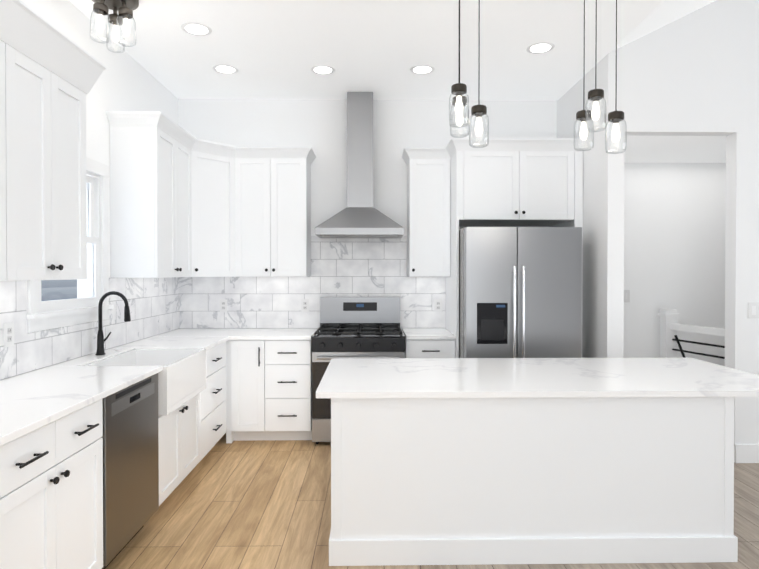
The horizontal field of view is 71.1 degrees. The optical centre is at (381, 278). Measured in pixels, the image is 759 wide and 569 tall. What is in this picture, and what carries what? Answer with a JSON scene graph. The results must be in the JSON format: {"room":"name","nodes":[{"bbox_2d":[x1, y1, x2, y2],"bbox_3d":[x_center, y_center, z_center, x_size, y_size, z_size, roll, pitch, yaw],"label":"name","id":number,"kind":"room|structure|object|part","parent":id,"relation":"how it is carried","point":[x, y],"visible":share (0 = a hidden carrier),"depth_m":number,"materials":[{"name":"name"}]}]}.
{"room":"kitchen","nodes":[
{"label":"kitchen","id":0,"kind":"room"},
{"bbox_2d":[21,0,177,330],"bbox_3d":[-1.939,-0.119,1.293,0.150,3.100,7.840,0,1,-1],"label":"wall","id":1,"kind":"structure","parent":0,"point":[125,81],"depth_m":3.67,"materials":[{"name":"white paint"}]},
{"bbox_2d":[4,322,13,347],"bbox_3d":[-1.875,0.285,2.678,0.006,0.120,0.072,0,1,-1],"label":"outlet","id":2,"kind":"object","parent":1,"relation":"attached to","point":[8,327],"depth_m":2.67,"materials":[{"name":"white plastic"}]},
{"bbox_2d":[0,0,106,280],"bbox_3d":[-1.667,-0.558,1.609,0.400,1.152,2.552,0,1,-1],"label":"upper cabinet","id":3,"kind":"object","parent":1,"relation":"attached to","point":[50,73],"visible":1,"depth_m":2.43,"materials":[{"name":"white paint"}]},
{"bbox_2d":[26,157,113,332],"bbox_3d":[-1.949,-0.242,3.252,0.195,1.057,0.870,0,1,-1],"label":"window","id":4,"kind":"structure","parent":1,"relation":"in","point":[37,321],"depth_m":3.54,"materials":[{"name":"white paint"}]},
{"bbox_3d":[-1.972,-0.251,3.251,0.148,0.874,0.699,0,1,-1],"label":"window sash","id":5,"kind":"part","parent":4,"relation":"part of","materials":[{"name":"white wood"}]},
{"bbox_2d":[0,277,179,379],"bbox_3d":[-1.894,0.249,3.359,0.008,0.494,3.414,0,1,-1],"label":"tile backsplash","id":6,"kind":"structure","parent":1,"relation":"attached to","point":[154,303],"depth_m":3.44,"materials":[{"name":"tile"}]},
{"bbox_2d":[106,111,193,277],"bbox_3d":[-1.727,-0.583,4.113,0.365,1.152,0.762,0,1,-1],"label":"upper cabinet","id":7,"kind":"object","parent":1,"relation":"attached to","point":[184,203],"depth_m":3.74,"materials":[{"name":"white paint"}]},
{"bbox_2d":[69,0,715,100],"bbox_3d":[1.685,-2.609,1.330,7.400,1.879,7.840,0,1,-1],"label":"ceiling","id":8,"kind":"structure","parent":0,"point":[279,49],"depth_m":3.85,"materials":[{"name":"white paint"}]},
{"bbox_2d":[90,0,138,52],"bbox_3d":[-1.596,-1.538,3.175,0.270,0.295,0.270,0,1,-1],"label":"ceiling light","id":9,"kind":"object","parent":8,"relation":"attached to","point":[123,8],"visible":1,"depth_m":3.16,"materials":[{"name":"clear glass"}]},
{"bbox_2d":[181,22,211,35],"bbox_3d":[-1.253,-1.689,3.610,0.203,0.003,0.203,0,1,-7],"label":"recessed light","id":10,"kind":"object","parent":8,"relation":"in","point":[195,29],"depth_m":3.61,"materials":[{"name":"white paint"}]},
{"bbox_2d":[213,64,237,73],"bbox_3d":[-1.265,-1.696,4.319,0.203,0.003,0.203,0,1,-25],"label":"recessed light","id":11,"kind":"object","parent":8,"relation":"in","point":[224,69],"depth_m":4.32,"materials":[{"name":"white paint"}]},
{"bbox_2d":[310,65,334,74],"bbox_3d":[-0.475,-1.696,4.333,0.203,0.003,0.203,0,1,-7],"label":"recessed light","id":12,"kind":"object","parent":8,"relation":"in","point":[319,69],"depth_m":4.32,"materials":[{"name":"white paint"}]},
{"bbox_2d":[410,65,434,74],"bbox_3d":[0.335,-1.696,4.326,0.203,0.003,0.203,0,1,-7],"label":"recessed light","id":13,"kind":"object","parent":8,"relation":"in","point":[419,69],"depth_m":4.32,"materials":[{"name":"white paint"}]},
{"bbox_2d":[449,0,488,147],"bbox_3d":[0.451,-1.188,2.803,0.300,0.990,0.300,0,1,-1],"label":"cluster","id":14,"kind":"object","parent":8,"relation":"hanging from","point":[460,99],"visible":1,"depth_m":2.77,"materials":[{"name":"clear glass"}]},
{"bbox_2d":[526,42,554,53],"bbox_3d":[1.172,-1.692,3.910,0.203,0.003,0.203,0,1,-25],"label":"recessed light","id":15,"kind":"object","parent":8,"relation":"in","point":[541,47],"depth_m":3.90,"materials":[{"name":"white paint"}]},
{"bbox_2d":[574,0,626,153],"bbox_3d":[1.150,-1.171,2.825,0.300,1.024,0.300,0,1,-1],"label":"cluster","id":16,"kind":"object","parent":8,"relation":"hanging from","point":[595,96],"visible":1,"depth_m":2.79,"materials":[{"name":"clear glass"}]},
{"bbox_2d":[106,433,758,568],"bbox_3d":[1.610,1.480,1.368,7.250,0.100,7.840,0,1,-1],"label":"floor","id":17,"kind":"structure","parent":0,"point":[261,504],"depth_m":3.11,"materials":[{"name":"brown wood"}]},
{"bbox_2d":[0,399,102,568],"bbox_3d":[-1.566,0.982,2.041,0.618,0.884,0.738,0,1,-1],"label":"base cabinet","id":18,"kind":"object","parent":17,"relation":"on","point":[51,495],"depth_m":2.05,"materials":[{"name":"white paint"}]},
{"bbox_2d":[101,373,158,568],"bbox_3d":[-1.558,0.978,2.715,0.600,0.878,0.605,0,1,-1],"label":"dishwasher","id":19,"kind":"object","parent":17,"relation":"on","point":[130,467],"visible":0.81,"depth_m":2.66,"materials":[{"name":"grey metal"}]},
{"bbox_2d":[158,390,203,505],"bbox_3d":[-1.589,1.100,3.401,0.618,0.622,0.760,0,1,-1],"label":"base cabinet","id":20,"kind":"object","parent":17,"relation":"on","point":[181,431],"depth_m":3.37,"materials":[{"name":"white paint"}]},
{"bbox_2d":[204,341,225,456],"bbox_3d":[-1.600,0.962,4.103,0.618,0.884,0.769,0,1,-1],"label":"base cabinet","id":21,"kind":"object","parent":17,"relation":"on","point":[215,391],"depth_m":4.12,"materials":[{"name":"white paint"}]},
{"bbox_2d":[0,328,243,445],"bbox_3d":[-1.567,0.511,3.367,0.660,0.030,3.413,0,1,-1],"label":"countertop","id":22,"kind":"structure","parent":21,"relation":"on","point":[31,401],"depth_m":2.57,"materials":[{"name":"stone"}]},
{"bbox_2d":[95,291,130,354],"bbox_3d":[-1.735,0.289,3.529,0.224,0.411,0.246,0,1,-1],"label":"faucet","id":23,"kind":"object","parent":22,"relation":"on","point":[101,340],"visible":1,"depth_m":3.42,"materials":[{"name":"black metal"}]},
{"bbox_2d":[83,349,205,414],"bbox_3d":[-1.486,0.643,3.398,0.509,0.278,0.722,0,1,-1],"label":"farmhouse sink","id":24,"kind":"object","parent":22,"relation":"in","point":[182,377],"visible":0.35,"depth_m":3.44,"materials":[{"name":"white ceramic"}]},
{"bbox_2d":[226,340,265,442],"bbox_3d":[-1.153,0.956,4.781,0.330,0.884,0.608,0,1,-1],"label":"base cabinet","id":25,"kind":"object","parent":17,"relation":"on","point":[245,359],"depth_m":4.48,"materials":[{"name":"white paint"}]},
{"bbox_2d":[266,340,311,439],"bbox_3d":[-0.823,0.955,4.787,0.451,0.884,0.608,0,1,-1],"label":"base cabinet","id":26,"kind":"object","parent":17,"relation":"on","point":[268,389],"depth_m":4.48,"materials":[{"name":"white paint"}]},
{"bbox_2d":[232,328,317,339],"bbox_3d":[-1.167,0.498,4.763,1.146,0.030,0.636,0,1,-1],"label":"countertop","id":27,"kind":"structure","parent":26,"relation":"on","point":[249,333],"depth_m":4.58,"materials":[{"name":"stone"}]},
{"bbox_2d":[311,297,404,443],"bbox_3d":[-0.194,0.790,4.722,0.777,1.214,0.735,0,1,-1],"label":"gas range","id":28,"kind":"object","parent":17,"relation":"on","point":[359,327],"visible":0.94,"depth_m":4.42,"materials":[{"name":"silver metal"}]},
{"bbox_2d":[405,338,454,357],"bbox_3d":[0.412,0.955,4.808,0.420,0.884,0.608,0,1,-1],"label":"base cabinet","id":29,"kind":"object","parent":17,"relation":"on","point":[414,348],"depth_m":4.50,"materials":[{"name":"white paint"}]},
{"bbox_2d":[402,328,455,338],"bbox_3d":[0.414,0.498,4.791,0.419,0.030,0.633,0,1,-1],"label":"countertop","id":30,"kind":"structure","parent":29,"relation":"on","point":[410,333],"depth_m":4.65,"materials":[{"name":"stone"}]},
{"bbox_2d":[459,227,581,357],"bbox_3d":[1.109,0.496,4.590,0.909,1.804,1.002,0,1,-1],"label":"refrigerator","id":31,"kind":"object","parent":17,"relation":"on","point":[520,292],"visible":0.48,"depth_m":4.15,"materials":[{"name":"silver metal"}]},
{"bbox_2d":[329,397,737,565],"bbox_3d":[0.752,0.998,3.102,2.036,0.830,0.947,0,1,-1],"label":"kitchen island","id":32,"kind":"object","parent":17,"relation":"on","point":[492,481],"visible":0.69,"depth_m":2.64,"materials":[{"name":"white paint"}]},
{"bbox_2d":[316,358,758,397],"bbox_3d":[0.908,0.567,3.125,2.475,0.031,1.025,0,1,-1],"label":"island countertop","id":33,"kind":"structure","parent":32,"relation":"on","point":[491,377],"depth_m":2.93,"materials":[{"name":"stone"}]},
{"bbox_2d":[658,309,724,358],"bbox_3d":[2.726,0.844,4.558,0.158,1.110,0.827,0,1,-15],"label":"stair railing","id":34,"kind":"object","parent":17,"relation":"on","point":[670,327],"visible":0.31,"depth_m":4.82,"materials":[{"name":"white paint"}]},
{"bbox_2d":[178,99,725,365],"bbox_3d":[1.621,-0.157,5.198,7.100,3.100,0.150,0,1,-1],"label":"wall","id":35,"kind":"structure","parent":0,"point":[674,232],"depth_m":5.11,"materials":[{"name":"white paint"}]},
{"bbox_2d":[194,137,241,276],"bbox_3d":[-1.586,-0.588,4.727,0.668,1.152,0.671,0,1,-1],"label":"upper cabinet","id":36,"kind":"object","parent":35,"relation":"attached to","point":[217,166],"depth_m":4.62,"materials":[{"name":"white paint"}]},
{"bbox_2d":[220,299,226,311],"bbox_3d":[-1.502,0.262,5.062,0.072,0.120,0.006,0,1,-1],"label":"outlet","id":37,"kind":"object","parent":35,"relation":"attached to","point":[223,302],"depth_m":5.06,"materials":[{"name":"white plastic"}]},
{"bbox_2d":[242,146,313,276],"bbox_3d":[-1.014,-0.590,4.890,0.687,1.152,0.365,0,1,-1],"label":"upper cabinet","id":38,"kind":"object","parent":35,"relation":"attached to","point":[276,180],"depth_m":4.75,"materials":[{"name":"white paint"}]},
{"bbox_2d":[301,299,308,311],"bbox_3d":[-0.727,0.262,5.075,0.072,0.120,0.006,0,1,-1],"label":"outlet","id":39,"kind":"object","parent":35,"relation":"attached to","point":[304,302],"depth_m":5.07,"materials":[{"name":"white plastic"}]},
{"bbox_2d":[180,236,445,327],"bbox_3d":[-0.639,0.037,5.082,2.515,0.885,0.008,0,1,-1],"label":"tile backsplash","id":40,"kind":"structure","parent":35,"relation":"attached to","point":[358,267],"depth_m":5.08,"materials":[{"name":"tile"}]},
{"bbox_2d":[315,92,403,237],"bbox_3d":[-0.192,-1.039,4.828,0.770,1.325,0.490,0,1,-1],"label":"range hood","id":41,"kind":"object","parent":35,"relation":"attached to","point":[359,216],"visible":1,"depth_m":4.85,"materials":[{"name":"silver metal"}]},
{"bbox_2d":[434,299,441,311],"bbox_3d":[0.547,0.262,5.097,0.072,0.120,0.006,0,1,-1],"label":"outlet","id":42,"kind":"object","parent":35,"relation":"attached to","point":[437,302],"depth_m":5.10,"materials":[{"name":"white plastic"}]},
{"bbox_2d":[402,138,585,357],"bbox_3d":[0.973,0.116,4.764,1.539,2.561,0.698,0,1,-1],"label":"cabinet","id":43,"kind":"object","parent":35,"relation":"attached to","point":[454,185],"visible":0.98,"depth_m":4.47,"materials":[{"name":"white paint"}]},
{"bbox_2d":[624,290,629,301],"bbox_3d":[2.367,0.174,5.135,0.070,0.120,0.008,0,1,-1],"label":"light switch","id":44,"kind":"object","parent":35,"relation":"attached to","point":[626,292],"depth_m":5.13,"materials":[{"name":"white plastic"}]},
{"bbox_2d":[557,45,624,357],"bbox_3d":[1.764,-0.196,4.570,0.125,3.190,1.110,0,1,-1],"label":"wall","id":45,"kind":"structure","parent":0,"point":[603,261],"depth_m":4.10,"materials":[{"name":"white paint"}]},
{"bbox_2d":[624,136,725,162],"bbox_3d":[3.502,-1.152,4.650,3.355,0.080,0.990,0,1,-1],"label":"ceiling","id":46,"kind":"structure","parent":0,"point":[675,149],"depth_m":4.59,"materials":[{"name":"white paint"}]},
{"bbox_2d":[625,0,758,462],"bbox_3d":[3.512,-0.999,4.097,3.355,4.805,0.120,0,1,-1],"label":"wall","id":47,"kind":"structure","parent":0,"point":[695,73],"depth_m":4.02,"materials":[{"name":"white paint"}]},
{"bbox_2d":[735,444,758,462],"bbox_3d":[3.941,1.334,4.059,2.496,0.140,0.014,0,1,-1],"label":"baseboard","id":48,"kind":"structure","parent":47,"relation":"attached to","point":[746,453],"depth_m":4.02,"materials":[{"name":"white paint"}]},
{"bbox_2d":[748,302,758,317],"bbox_3d":[2.886,0.244,4.033,0.200,0.120,0.008,0,1,-1],"label":"light switch","id":49,"kind":"object","parent":47,"relation":"attached to","point":[753,309],"depth_m":4.03,"materials":[{"name":"white plastic"}]},
{"label":"outside","id":50,"kind":"structure","parent":0,"visible":0},
{"bbox_2d":[41,279,76,300],"bbox_3d":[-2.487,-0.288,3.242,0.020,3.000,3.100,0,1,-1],"label":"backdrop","id":51,"kind":"structure","parent":50,"point":[57,292],"depth_m":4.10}
]}

